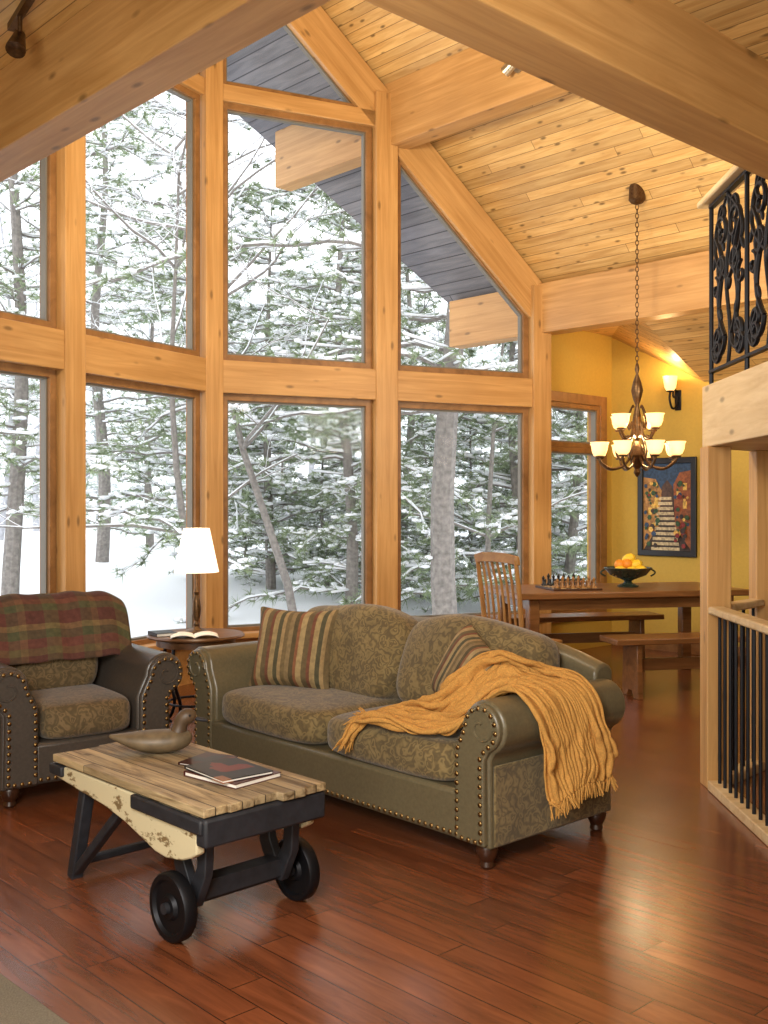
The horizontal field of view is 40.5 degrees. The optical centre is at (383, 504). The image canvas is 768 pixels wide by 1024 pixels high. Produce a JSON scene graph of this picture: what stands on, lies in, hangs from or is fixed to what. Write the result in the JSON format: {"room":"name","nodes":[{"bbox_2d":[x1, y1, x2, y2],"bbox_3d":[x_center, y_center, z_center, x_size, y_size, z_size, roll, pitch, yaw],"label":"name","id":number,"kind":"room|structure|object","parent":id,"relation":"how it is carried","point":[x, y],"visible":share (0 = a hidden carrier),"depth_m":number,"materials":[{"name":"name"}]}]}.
{"room":"living room","nodes":[
{"label":"living room","id":0,"kind":"room"},
{"bbox_2d":[0,0,94,69],"bbox_3d":[-2.837,-2.060,3.019,4.150,0.120,4.550,0,0,-43],"label":"ceiling","id":1,"kind":"structure","parent":0,"point":[43,17],"depth_m":4.27,"materials":[{"name":"brown wood"}]},
{"bbox_2d":[5,0,34,58],"bbox_3d":[-1.202,-1.907,3.748,0.086,0.186,1.350,0,0,-32],"label":"track light","id":2,"kind":"object","parent":1,"relation":"attached to","point":[15,47],"visible":1,"depth_m":4.19,"materials":[{"name":"brown metal"}]},
{"bbox_2d":[0,0,329,181],"bbox_3d":[-1.278,-1.815,4.404,0.200,0.370,4.450,0,0,-43],"label":"ceiling beam","id":3,"kind":"structure","parent":1,"relation":"attached to","point":[111,58],"depth_m":4.08,"materials":[{"name":"brown wood"}]},
{"bbox_2d":[160,649,193,685],"bbox_3d":[-2.303,1.265,7.233,0.100,0.370,3.200,0,0,29],"label":"wall","id":4,"kind":"structure","parent":0,"point":[182,655],"depth_m":8.38,"materials":[{"name":"brown wood"}]},
{"bbox_2d":[0,362,55,592],"bbox_3d":[-2.618,0.075,6.561,0.100,2.010,1.360,0,0,29],"label":"window","id":5,"kind":"structure","parent":4,"relation":"in","point":[47,377],"depth_m":7.09,"materials":[{"name":"brown wood"}]},
{"bbox_2d":[56,135,85,592],"bbox_3d":[-2.214,-1.005,7.229,0.200,4.911,0.190,0,0,29],"label":"trim","id":6,"kind":"structure","parent":4,"relation":"attached to","point":[71,159],"depth_m":7.14,"materials":[{"name":"brown wood"}]},
{"bbox_2d":[86,375,199,644],"bbox_3d":[-1.867,0.075,7.917,0.100,2.010,1.340,0,0,29],"label":"window","id":7,"kind":"structure","parent":4,"relation":"in","point":[192,397],"depth_m":8.43,"materials":[{"name":"brown wood"}]},
{"bbox_2d":[227,27,496,302],"bbox_3d":[-0.571,-3.636,9.783,4.432,3.237,1.875,0,0,-9],"label":"roof overhang","id":8,"kind":"structure","parent":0,"point":[274,61],"depth_m":10.28,"materials":[{"name":"grey wood"}]},
{"bbox_2d":[236,623,524,642],"bbox_3d":[0.004,1.265,9.357,3.330,0.370,0.100,0,0,-25],"label":"wall","id":9,"kind":"structure","parent":0,"point":[246,639],"depth_m":8.76,"materials":[{"name":"brown wood"}]},
{"bbox_2d":[200,60,222,627],"bbox_3d":[-1.456,-1.735,8.579,0.170,6.370,0.220,0,0,-43],"label":"trim","id":10,"kind":"structure","parent":9,"relation":"attached to","point":[211,102],"depth_m":8.50,"materials":[{"name":"brown wood"}]},
{"bbox_2d":[223,393,371,631],"bbox_3d":[-0.750,0.075,8.950,1.380,2.010,0.100,0,0,-25],"label":"window","id":11,"kind":"structure","parent":9,"relation":"in","point":[365,406],"depth_m":9.09,"materials":[{"name":"brown wood"}]},
{"bbox_2d":[223,102,371,368],"bbox_3d":[-0.750,-2.270,8.950,1.380,2.160,0.100,0,0,-25],"label":"window","id":12,"kind":"structure","parent":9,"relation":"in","point":[365,132],"depth_m":9.05,"materials":[{"name":"brown wood"}]},
{"bbox_2d":[372,91,397,609],"bbox_3d":[-0.012,-1.094,9.261,0.210,5.089,0.200,0,0,-25],"label":"trim","id":13,"kind":"structure","parent":9,"relation":"attached to","point":[384,154],"depth_m":9.17,"materials":[{"name":"brown wood"}]},
{"bbox_2d":[398,402,527,617],"bbox_3d":[0.714,0.075,9.633,1.410,2.010,0.100,0,0,-25],"label":"window","id":14,"kind":"structure","parent":9,"relation":"in","point":[522,412],"depth_m":9.85,"materials":[{"name":"brown wood"}]},
{"bbox_2d":[528,285,550,633],"bbox_3d":[1.456,-0.311,9.946,0.200,3.522,0.220,0,0,-25],"label":"trim","id":15,"kind":"structure","parent":9,"relation":"attached to","point":[539,343],"depth_m":9.85,"materials":[{"name":"brown wood"}]},
{"bbox_2d":[0,645,767,1023],"bbox_3d":[0.827,1.510,4.295,11.250,0.120,9.620,0,0,-43],"label":"floor","id":16,"kind":"structure","parent":0,"point":[659,914],"depth_m":3.65,"materials":[{"name":"brown wood"}]},
{"bbox_2d":[0,973,68,1023],"bbox_3d":[-1.470,1.444,2.424,1.500,0.012,2.500,0,0,-45],"label":"rug","id":17,"kind":"object","parent":16,"relation":"on","point":[17,1006],"visible":1,"depth_m":2.96,"materials":[{"name":"grey carpet"}]},
{"bbox_2d":[0,643,182,808],"bbox_3d":[-1.722,0.987,5.522,1.026,0.927,0.925,0,0,-37],"label":"armchair","id":18,"kind":"object","parent":16,"relation":"on","point":[48,708],"visible":0.75,"depth_m":5.21,"materials":[{"name":"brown leather"}]},
{"bbox_2d":[8,657,97,690],"bbox_3d":[-1.818,0.782,5.650,0.496,0.525,0.331,0,0,-37],"label":"cushion","id":19,"kind":"object","parent":18,"relation":"on","point":[53,674],"depth_m":5.54,"materials":[{"name":"fabric"}]},
{"bbox_2d":[0,591,131,664],"bbox_3d":[-1.851,0.689,5.705,0.794,0.431,0.536,0,0,-37],"label":"plaid blanket","id":20,"kind":"object","parent":18,"relation":"on","point":[65,625],"visible":1,"depth_m":5.55,"materials":[{"name":"fabric"}]},
{"bbox_2d":[31,684,129,738],"bbox_3d":[-1.654,1.065,5.432,0.485,0.190,0.700,0,0,-37],"label":"seat cushion","id":21,"kind":"object","parent":18,"relation":"on","point":[64,711],"depth_m":5.19,"materials":[{"name":"fabric"}]},
{"bbox_2d":[49,742,325,942],"bbox_3d":[-0.759,1.219,3.902,0.606,0.471,1.102,0,0,-44],"label":"coffee table","id":22,"kind":"object","parent":16,"relation":"on","point":[182,818],"visible":0.94,"depth_m":3.63,"materials":[{"name":"beige paint"}]},
{"bbox_2d":[109,708,208,752],"bbox_3d":[-0.892,0.895,4.123,0.389,0.171,0.138,0,0,-8],"label":"duck decoy","id":23,"kind":"object","parent":22,"relation":"on","point":[176,738],"visible":1,"depth_m":4.08,"materials":[{"name":"brown wood"}]},
{"bbox_2d":[178,752,237,765],"bbox_3d":[-0.672,0.978,3.982,0.150,0.010,0.180,0,0,26],"label":"magazine","id":24,"kind":"object","parent":22,"relation":"on","point":[207,756],"visible":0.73,"depth_m":3.99,"materials":[{"name":"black paper"}]},
{"bbox_2d":[184,769,280,788],"bbox_3d":[-0.549,0.974,3.768,0.280,0.018,0.220,0,0,40],"label":"book","id":25,"kind":"object","parent":22,"relation":"on","point":[276,774],"visible":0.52,"depth_m":3.68,"materials":[{"name":"white paper"}]},
{"bbox_2d":[184,757,272,783],"bbox_3d":[-0.564,0.959,3.768,0.210,0.012,0.270,0,0,-40],"label":"magazine","id":26,"kind":"object","parent":25,"relation":"on","point":[231,769],"visible":1,"depth_m":3.75,"materials":[{"name":"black paper"}]},
{"bbox_2d":[147,628,244,722],"bbox_3d":[-1.226,1.141,6.780,0.630,0.605,0.630,0,0,-20],"label":"side table","id":27,"kind":"object","parent":16,"relation":"on","point":[226,636],"visible":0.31,"depth_m":6.59,"materials":[{"name":"brown wood"}]},
{"bbox_2d":[170,631,218,638],"bbox_3d":[-1.206,0.825,6.610,0.302,0.021,0.200,0,0,-12],"label":"open book","id":28,"kind":"object","parent":27,"relation":"on","point":[202,633],"visible":1,"depth_m":6.59,"materials":[{"name":"white paper"}]},
{"bbox_2d":[174,528,218,633],"bbox_3d":[-1.226,0.495,6.800,0.290,0.685,0.290,0,0,0],"label":"table lamp","id":29,"kind":"object","parent":27,"relation":"on","point":[196,553],"visible":0.94,"depth_m":6.71,"materials":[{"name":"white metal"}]},
{"bbox_2d":[187,604,624,869],"bbox_3d":[0.013,0.987,5.168,0.925,0.926,2.306,0,0,-42],"label":"sofa","id":30,"kind":"object","parent":16,"relation":"on","point":[483,784],"visible":0.75,"depth_m":4.73,"materials":[{"name":"green leather"}]},
{"bbox_2d":[248,607,338,688],"bbox_3d":[-0.489,0.775,5.631,0.492,0.421,0.223,0,0,24],"label":"throw pillow","id":31,"kind":"object","parent":30,"relation":"on","point":[294,647],"visible":0.99,"depth_m":5.56,"materials":[{"name":"fabric"}]},
{"bbox_2d":[222,685,403,744],"bbox_3d":[-0.367,1.065,5.421,0.700,0.190,0.880,0,0,-42],"label":"seat cushion","id":32,"kind":"object","parent":30,"relation":"on","point":[269,714],"depth_m":5.19,"materials":[{"name":"fabric"}]},
{"bbox_2d":[307,604,417,698],"bbox_3d":[-0.164,0.783,5.604,0.354,0.523,0.891,0,0,-42],"label":"cushion","id":33,"kind":"object","parent":30,"relation":"on","point":[368,642],"depth_m":5.36,"materials":[{"name":"fabric"}]},
{"bbox_2d":[328,703,462,780],"bbox_3d":[0.225,1.065,4.764,0.700,0.190,0.880,0,0,-42],"label":"seat cushion","id":34,"kind":"object","parent":30,"relation":"on","point":[394,755],"depth_m":4.46,"materials":[{"name":"fabric"}]},
{"bbox_2d":[431,622,499,691],"bbox_3d":[0.368,0.765,4.680,0.225,0.452,0.462,0,0,-18],"label":"throw pillow","id":35,"kind":"object","parent":30,"relation":"on","point":[466,644],"visible":0.46,"depth_m":4.68,"materials":[{"name":"fabric"}]},
{"bbox_2d":[325,649,620,822],"bbox_3d":[0.368,0.942,4.464,1.230,0.640,0.426,0,0,24],"label":"throw blanket","id":36,"kind":"object","parent":30,"relation":"on","point":[579,740],"visible":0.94,"depth_m":4.34,"materials":[{"name":"orange fabric"}]},
{"bbox_2d":[396,614,559,703],"bbox_3d":[0.427,0.782,4.946,0.352,0.526,0.891,0,0,-42],"label":"cushion","id":37,"kind":"object","parent":30,"relation":"on","point":[420,649],"depth_m":4.96,"materials":[{"name":"fabric"}]},
{"bbox_2d":[474,552,561,642],"bbox_3d":[0.981,0.896,7.670,0.519,1.111,0.450,0,0,-38],"label":"dining chair","id":38,"kind":"object","parent":16,"relation":"on","point":[482,557],"visible":0.51,"depth_m":7.53,"materials":[{"name":"brown wood"}]},
{"bbox_2d":[487,611,663,657],"bbox_3d":[1.740,1.224,9.460,1.600,0.452,0.320,0,0,-12],"label":"bench","id":39,"kind":"object","parent":16,"relation":"on","point":[636,619],"visible":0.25,"depth_m":9.44,"materials":[{"name":"brown wood"}]},
{"bbox_2d":[483,582,748,656],"bbox_3d":[1.920,1.070,8.720,2.000,0.760,0.900,0,0,-12],"label":"dining table","id":40,"kind":"object","parent":16,"relation":"on","point":[684,596],"visible":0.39,"depth_m":8.36,"materials":[{"name":"brown wood"}]},
{"bbox_2d":[535,585,601,590],"bbox_3d":[1.520,0.681,8.580,0.420,0.018,0.420,0,0,-12],"label":"board","id":41,"kind":"object","parent":40,"relation":"on","point":[547,587],"visible":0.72,"depth_m":8.40,"materials":[{"name":"brown wood"}]},
{"bbox_2d":[600,566,655,587],"bbox_3d":[2.060,0.608,8.780,0.408,0.165,0.408,0,0,35],"label":"fruit bowl","id":42,"kind":"object","parent":40,"relation":"on","point":[627,575],"visible":0.98,"depth_m":8.68,"materials":[{"name":"metal"}]},
{"bbox_2d":[600,631,745,699],"bbox_3d":[2.420,1.224,7.990,1.500,0.452,0.320,0,0,-12],"label":"bench","id":43,"kind":"object","parent":16,"relation":"on","point":[634,665],"visible":0.62,"depth_m":7.88,"materials":[{"name":"brown wood"}]},
{"bbox_2d":[700,446,730,788],"bbox_3d":[1.712,0.575,5.370,0.125,1.750,0.125,0,0,0],"label":"post","id":44,"kind":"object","parent":16,"relation":"on","point":[715,461],"depth_m":5.31,"materials":[{"name":"brown wood"}]},
{"bbox_2d":[708,606,767,845],"bbox_3d":[1.665,0.983,4.140,0.090,0.935,2.301,0,0,1],"label":"stair railing","id":45,"kind":"object","parent":16,"relation":"on","point":[746,812],"visible":1,"depth_m":4.88,"materials":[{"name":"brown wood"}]},
{"bbox_2d":[731,599,764,783],"bbox_3d":[1.915,0.983,5.565,0.090,0.935,0.396,0,0,43],"label":"stair railing","id":46,"kind":"object","parent":16,"relation":"on","point":[745,604],"visible":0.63,"depth_m":5.55,"materials":[{"name":"brown wood"}]},
{"bbox_2d":[749,450,767,761],"bbox_3d":[2.100,0.575,5.760,0.120,1.750,0.120,0,0,0],"label":"post","id":47,"kind":"object","parent":16,"relation":"on","point":[758,459],"depth_m":5.70,"materials":[{"name":"brown wood"}]},
{"bbox_2d":[321,0,767,282],"bbox_3d":[1.664,-3.636,7.749,3.186,3.237,5.530,0,0,-43],"label":"ceiling","id":48,"kind":"structure","parent":0,"point":[555,175],"depth_m":8.89,"materials":[{"name":"brown wood"}]},
{"bbox_2d":[275,48,568,190],"bbox_3d":[1.197,-3.460,8.114,0.200,0.560,6.500,0,0,-43],"label":"ceiling beam","id":49,"kind":"structure","parent":48,"relation":"attached to","point":[468,88],"depth_m":8.87,"materials":[{"name":"brown wood"}]},
{"bbox_2d":[590,183,685,476],"bbox_3d":[2.105,-1.444,8.650,0.769,2.427,0.769,0,0,11],"label":"chandelier","id":50,"kind":"object","parent":48,"relation":"hanging from","point":[639,453],"visible":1,"depth_m":8.59,"materials":[{"name":"brown metal"}]},
{"bbox_2d":[551,331,611,649],"bbox_3d":[1.910,-0.250,10.477,1.250,3.400,0.140,0,0,-43],"label":"wall","id":51,"kind":"structure","parent":0,"point":[581,361],"depth_m":10.57,"materials":[{"name":"paint"}]},
{"bbox_2d":[223,25,354,106],"bbox_3d":[-0.781,-4.104,8.936,1.311,1.268,0.100,0,0,-25],"label":"window","id":52,"kind":"structure","parent":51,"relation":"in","point":[346,101],"depth_m":8.96,"materials":[{"name":"brown wood"}]},
{"bbox_2d":[223,84,374,126],"bbox_3d":[-0.755,-3.410,8.926,1.630,0.140,0.140,0,0,-25],"label":"trim","id":53,"kind":"structure","parent":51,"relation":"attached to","point":[232,94],"depth_m":8.85,"materials":[{"name":"brown wood"}]},
{"bbox_2d":[223,360,531,407],"bbox_3d":[0.029,-1.060,9.280,3.350,0.270,0.170,0,0,-25],"label":"trim","id":54,"kind":"structure","parent":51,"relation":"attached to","point":[239,377],"depth_m":9.08,"materials":[{"name":"brown wood"}]},
{"bbox_2d":[287,6,541,318],"bbox_3d":[0.025,-3.425,9.289,3.581,3.461,0.140,0,0,-25],"label":"trim","id":55,"kind":"structure","parent":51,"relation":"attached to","point":[315,29],"depth_m":9.41,"materials":[{"name":"brown wood"}]},
{"bbox_2d":[398,159,527,377],"bbox_3d":[0.714,-2.190,9.633,1.410,2.001,0.100,0,0,-25],"label":"window","id":56,"kind":"structure","parent":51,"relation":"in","point":[522,372],"depth_m":9.60,"materials":[{"name":"brown wood"}]},
{"bbox_2d":[551,446,599,612],"bbox_3d":[1.860,0.240,10.384,0.850,1.620,0.110,0,0,-43],"label":"window","id":57,"kind":"structure","parent":51,"relation":"in","point":[593,464],"depth_m":10.62,"materials":[{"name":"brown wood"}]},
{"bbox_2d":[551,401,599,448],"bbox_3d":[1.860,-0.790,10.384,0.850,0.440,0.110,0,0,-43],"label":"window","id":58,"kind":"structure","parent":51,"relation":"in","point":[593,411],"depth_m":10.48,"materials":[{"name":"brown wood"}]},
{"bbox_2d":[551,390,606,623],"bbox_3d":[1.898,0.020,10.350,1.060,2.260,0.030,0,0,-43],"label":"trim","id":59,"kind":"structure","parent":51,"relation":"attached to","point":[557,396],"depth_m":10.63,"materials":[{"name":"brown wood"}]},
{"bbox_2d":[449,242,767,348],"bbox_3d":[2.628,-1.865,8.778,0.200,0.470,5.520,0,0,-43],"label":"trim","id":60,"kind":"structure","parent":51,"relation":"attached to","point":[676,286],"depth_m":9.32,"materials":[{"name":"brown wood"}]},
{"bbox_2d":[586,303,767,381],"bbox_3d":[3.441,-1.486,8.787,1.312,0.639,4.524,0,0,-43],"label":"ceiling","id":61,"kind":"structure","parent":0,"point":[682,342],"depth_m":9.55,"materials":[{"name":"brown wood"}]},
{"bbox_2d":[612,338,749,646],"bbox_3d":[5.301,-0.155,7.735,0.100,3.210,8.550,0,0,-43],"label":"wall","id":62,"kind":"structure","parent":0,"point":[685,424],"depth_m":10.37,"materials":[{"name":"paint"}]},
{"bbox_2d":[364,0,767,179],"bbox_3d":[1.367,-1.385,3.746,11.090,0.290,0.201,0,0,-43],"label":"trim","id":63,"kind":"structure","parent":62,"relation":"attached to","point":[654,64],"depth_m":3.08,"materials":[{"name":"brown wood"}]},
{"bbox_2d":[637,456,696,557],"bbox_3d":[2.803,0.020,10.312,0.032,0.980,0.660,0,0,-43],"label":"framed painting","id":64,"kind":"object","parent":62,"relation":"attached to","point":[666,499],"visible":0.94,"depth_m":10.31,"materials":[{"name":"black"}]},
{"bbox_2d":[644,463,690,550],"bbox_3d":[2.801,0.020,10.310,0.020,0.860,0.540,0,0,-43],"label":"picture","id":65,"kind":"object","parent":64,"relation":"attached to","point":[667,493],"depth_m":10.31,"materials":[{"name":"paint"}]},
{"bbox_2d":[663,375,680,410],"bbox_3d":[2.818,-1.093,10.162,0.222,0.325,0.144,0,0,-43],"label":"wall sconce","id":66,"kind":"object","parent":62,"relation":"attached to","point":[670,381],"visible":1,"depth_m":10.12,"materials":[{"name":"white glass"}]},
{"bbox_2d":[612,644,745,654],"bbox_3d":[5.270,1.390,7.680,0.020,0.120,8.510,0,0,-43],"label":"baseboard","id":67,"kind":"structure","parent":62,"relation":"attached to","point":[695,648],"depth_m":10.26,"materials":[{"name":"brown wood"}]},
{"bbox_2d":[668,0,767,60],"bbox_3d":[2.716,-1.580,2.269,11.250,0.120,4.080,0,0,-43],"label":"ceiling","id":68,"kind":"structure","parent":0,"point":[745,22],"depth_m":3.24,"materials":[{"name":"brown wood"}]},
{"bbox_2d":[723,437,767,450],"bbox_3d":[2.620,-0.455,4.648,1.959,0.310,3.497,0,0,0],"label":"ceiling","id":69,"kind":"structure","parent":0,"point":[762,443],"depth_m":5.24,"materials":[{"name":"brown wood"}]},
{"bbox_2d":[702,361,767,446],"bbox_3d":[1.665,-0.460,4.180,0.051,0.320,2.561,0,0,1],"label":"trim","id":70,"kind":"structure","parent":69,"relation":"attached to","point":[734,407],"depth_m":4.89,"materials":[{"name":"brown wood"}]},
{"bbox_2d":[697,165,767,383],"bbox_3d":[1.687,-1.106,4.864,0.110,0.972,1.232,0,0,1],"label":"balcony railing","id":71,"kind":"object","parent":70,"relation":"on","point":[748,331],"visible":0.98,"depth_m":4.97,"materials":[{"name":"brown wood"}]},
{"label":"outside","id":72,"kind":"structure","parent":0,"visible":0},
{"bbox_2d":[0,497,586,637],"bbox_3d":[0.000,0.628,53.500,120.000,3.644,95.000,0,0,0],"label":"snow ground","id":73,"kind":"structure","parent":72,"point":[152,598],"depth_m":23.23,"materials":[{"name":"white snow"}]},
{"bbox_2d":[0,243,115,530],"bbox_3d":[-15.048,-4.795,44.414,7.109,12.490,6.011,0,0,-35],"label":"pine tree","id":74,"kind":"object","parent":73,"relation":"on","point":[36,497],"visible":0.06,"depth_m":44.09,"materials":[{"name":"green plant"}]},
{"bbox_2d":[0,189,127,540],"bbox_3d":[-12.195,-6.239,31.055,10.166,15.223,9.762,0,0,38],"label":"pine tree","id":75,"kind":"object","parent":73,"relation":"on","point":[2,530],"visible":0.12,"depth_m":31.75,"materials":[{"name":"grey plant"}]},
{"bbox_2d":[3,160,182,535],"bbox_3d":[-10.214,-5.999,42.577,10.166,15.223,9.762,0,0,20],"label":"pine tree","id":76,"kind":"object","parent":73,"relation":"on","point":[90,269],"visible":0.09,"depth_m":42.31,"materials":[{"name":"green plant"}]},
{"bbox_2d":[27,234,178,520],"bbox_3d":[-14.187,-6.519,53.150,7.442,15.462,8.801,0,0,38],"label":"pine tree","id":77,"kind":"object","parent":73,"relation":"on","point":[91,485],"visible":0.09,"depth_m":52.65,"materials":[{"name":"green plant"}]},
{"bbox_2d":[23,199,229,547],"bbox_3d":[-7.534,-4.131,32.443,7.617,11.650,8.003,0,0,41],"label":"pine tree","id":78,"kind":"object","parent":73,"relation":"on","point":[147,488],"visible":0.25,"depth_m":32.75,"materials":[{"name":"grey plant"}]},
{"bbox_2d":[0,101,258,594],"bbox_3d":[-5.322,-4.487,17.725,8.001,13.819,8.157,0,0,7],"label":"pine tree","id":79,"kind":"object","parent":73,"relation":"on","point":[20,434],"visible":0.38,"depth_m":17.69,"materials":[{"name":"grey plant"}]},
{"bbox_2d":[0,101,304,562],"bbox_3d":[-6.724,-6.165,26.986,9.053,15.909,7.946,0,0,-19],"label":"pine tree","id":80,"kind":"object","parent":73,"relation":"on","point":[103,537],"visible":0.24,"depth_m":26.89,"materials":[{"name":"grey plant"}]},
{"bbox_2d":[0,96,317,533],"bbox_3d":[-3.240,-2.351,15.853,5.901,9.561,6.344,0,0,18],"label":"bare tree","id":81,"kind":"object","parent":73,"relation":"on","point":[175,454],"visible":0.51,"depth_m":15.87,"materials":[{"name":"grey plant"}]},
{"bbox_2d":[108,287,234,513],"bbox_3d":[-10.601,-5.132,52.179,6.162,12.804,7.288,0,0,27],"label":"pine tree","id":82,"kind":"object","parent":73,"relation":"on","point":[168,320],"visible":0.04,"depth_m":51.99,"materials":[{"name":"green plant"}]},
{"bbox_2d":[7,95,360,610],"bbox_3d":[-2.405,-2.795,16.501,7.357,10.478,6.257,0,0,41],"label":"bare tree","id":83,"kind":"object","parent":73,"relation":"on","point":[289,594],"visible":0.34,"depth_m":16.19,"materials":[{"name":"grey plant"}]},
{"bbox_2d":[0,91,401,521],"bbox_3d":[-4.636,-4.957,20.457,8.422,14.547,8.586,0,0,-35],"label":"pine tree","id":84,"kind":"object","parent":73,"relation":"on","point":[157,431],"visible":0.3,"depth_m":20.82,"materials":[{"name":"grey plant"}]},
{"bbox_2d":[121,205,300,531],"bbox_3d":[-7.938,-6.688,48.531,9.208,17.481,8.320,0,0,20],"label":"pine tree","id":85,"kind":"object","parent":73,"relation":"on","point":[272,313],"visible":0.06,"depth_m":48.92,"materials":[{"name":"green plant"}]},
{"bbox_2d":[168,434,318,585],"bbox_3d":[-3.283,-0.089,25.181,3.512,4.520,3.368,0,0,28],"label":"pine","id":86,"kind":"object","parent":73,"relation":"on","point":[240,541],"visible":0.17,"depth_m":24.85,"materials":[{"name":"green plant"}]},
{"bbox_2d":[163,215,330,526],"bbox_3d":[-5.450,-5.885,48.492,9.762,15.223,10.166,0,0,10],"label":"pine tree","id":87,"kind":"object","parent":73,"relation":"on","point":[262,302],"visible":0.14,"depth_m":48.87,"materials":[{"name":"green plant"}]},
{"bbox_2d":[105,182,419,603],"bbox_3d":[-2.930,-2.226,22.910,7.409,9.944,7.725,0,0,-3],"label":"pine tree","id":88,"kind":"object","parent":73,"relation":"on","point":[236,528],"visible":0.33,"depth_m":22.74,"materials":[{"name":"grey plant"}]},
{"bbox_2d":[229,406,338,565],"bbox_3d":[-2.879,-0.530,28.082,4.041,5.424,4.214,0,0,31],"label":"pine","id":89,"kind":"object","parent":73,"relation":"on","point":[282,465],"visible":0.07,"depth_m":27.98,"materials":[{"name":"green plant"}]},
{"bbox_2d":[229,246,360,541],"bbox_3d":[-3.183,-4.065,41.514,7.063,12.408,5.972,0,0,-24],"label":"pine tree","id":90,"kind":"object","parent":73,"relation":"on","point":[311,467],"visible":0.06,"depth_m":41.08,"materials":[{"name":"green plant"}]},
{"bbox_2d":[244,409,360,594],"bbox_3d":[-1.536,-0.167,24.115,3.705,4.972,3.863,0,0,43],"label":"pine","id":91,"kind":"object","parent":73,"relation":"on","point":[305,524],"visible":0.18,"depth_m":23.92,"materials":[{"name":"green plant"}]},
{"bbox_2d":[86,199,585,614],"bbox_3d":[0.328,-6.192,15.767,10.059,17.676,8.828,0,0,1],"label":"pine tree","id":92,"kind":"object","parent":73,"relation":"on","point":[443,585],"visible":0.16,"depth_m":15.38,"materials":[{"name":"grey plant"}]},
{"bbox_2d":[149,154,560,623],"bbox_3d":[-0.202,-2.799,19.010,7.203,10.485,6.855,0,0,29],"label":"pine tree","id":93,"kind":"object","parent":73,"relation":"on","point":[350,566],"visible":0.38,"depth_m":18.71,"materials":[{"name":"grey plant"}]},
{"bbox_2d":[295,417,418,560],"bbox_3d":[-0.536,-0.411,26.850,4.041,5.424,4.214,0,0,-31],"label":"pine","id":94,"kind":"object","parent":73,"relation":"on","point":[404,434],"visible":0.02,"depth_m":26.86,"materials":[{"name":"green plant"}]},
{"bbox_2d":[331,273,481,517],"bbox_3d":[0.714,-4.985,46.513,6.803,14.135,8.046,0,0,17],"label":"pine tree","id":95,"kind":"object","parent":73,"relation":"on","point":[416,276],"visible":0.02,"depth_m":45.83,"materials":[{"name":"green plant"}]},
{"bbox_2d":[254,217,560,601],"bbox_3d":[0.206,-3.018,24.374,6.855,10.485,7.203,0,0,-13],"label":"pine tree","id":96,"kind":"object","parent":73,"relation":"on","point":[419,308],"visible":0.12,"depth_m":23.33,"materials":[{"name":"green plant"}]},
{"bbox_2d":[358,413,495,598],"bbox_3d":[0.949,0.147,21.828,3.512,4.520,3.368,0,0,-16],"label":"pine","id":97,"kind":"object","parent":73,"relation":"on","point":[425,425],"visible":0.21,"depth_m":21.75,"materials":[{"name":"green plant"}]},
{"bbox_2d":[323,343,586,611],"bbox_3d":[2.208,-2.023,18.095,5.916,8.796,5.377,0,0,-29],"label":"bare tree","id":98,"kind":"object","parent":73,"relation":"on","point":[491,462],"visible":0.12,"depth_m":17.96,"materials":[{"name":"grey plant"}]},
{"bbox_2d":[336,323,586,609],"bbox_3d":[2.662,-2.026,20.416,7.725,9.944,7.409,0,0,16],"label":"pine tree","id":99,"kind":"object","parent":73,"relation":"on","point":[570,435],"visible":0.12,"depth_m":19.66,"materials":[{"name":"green plant"}]},
{"bbox_2d":[404,414,564,598],"bbox_3d":[2.108,-0.076,23.037,3.705,4.972,3.863,0,0,0],"label":"pine","id":100,"kind":"object","parent":73,"relation":"on","point":[497,544],"visible":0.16,"depth_m":22.86,"materials":[{"name":"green plant"}]},
{"bbox_2d":[456,345,517,506],"bbox_3d":[6.454,-7.627,61.521,8.812,18.513,9.752,0,0,36],"label":"pine tree","id":101,"kind":"object","parent":73,"relation":"on","point":[482,351],"visible":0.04,"depth_m":60.11,"materials":[{"name":"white plant"}]},
{"bbox_2d":[401,341,586,611],"bbox_3d":[3.915,-1.847,19.735,7.374,9.492,7.072,0,0,-39],"label":"pine tree","id":102,"kind":"object","parent":73,"relation":"on","point":[575,546],"visible":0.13,"depth_m":19.60,"materials":[{"name":"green plant"}]},
{"bbox_2d":[454,426,563,584],"bbox_3d":[2.695,0.084,24.189,3.512,4.520,3.368,0,0,15],"label":"pine","id":103,"kind":"object","parent":73,"relation":"on","point":[501,449],"visible":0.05,"depth_m":24.00,"materials":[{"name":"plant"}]},
{"bbox_2d":[457,344,586,525],"bbox_3d":[6.973,-5.439,43.133,7.360,15.291,8.704,0,0,20],"label":"pine tree","id":104,"kind":"object","parent":73,"relation":"on","point":[494,347],"visible":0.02,"depth_m":42.12,"materials":[{"name":"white plant"}]},
{"bbox_2d":[494,411,586,574],"bbox_3d":[3.975,-0.315,24.816,4.041,5.424,4.214,0,0,-44],"label":"pine","id":105,"kind":"object","parent":73,"relation":"on","point":[560,413],"visible":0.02,"depth_m":24.84,"materials":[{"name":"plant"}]},
{"bbox_3d":[-4.443,-0.300,4.631,2.994,3.500,2.801,0,0,0],"label":"wall","id":106,"kind":"structure","parent":0,"visible":0},
{"bbox_2d":[0,152,55,328],"bbox_3d":[-2.618,-2.106,6.561,0.100,1.832,1.360,0,0,29],"label":"window","id":107,"kind":"structure","parent":106,"relation":"in","point":[47,318],"depth_m":7.09,"materials":[{"name":"brown wood"}]},
{"bbox_2d":[0,318,205,391],"bbox_3d":[-2.228,-1.060,7.203,0.170,0.270,3.220,0,0,29],"label":"trim","id":108,"kind":"structure","parent":106,"relation":"attached to","point":[21,343],"depth_m":7.48,"materials":[{"name":"brown wood"}]},
{"bbox_2d":[86,74,203,356],"bbox_3d":[-1.840,-2.335,7.925,0.140,2.290,1.580,0,0,29],"label":"window","id":109,"kind":"structure","parent":106,"relation":"in","point":[192,99],"depth_m":8.43,"materials":[{"name":"brown wood"}]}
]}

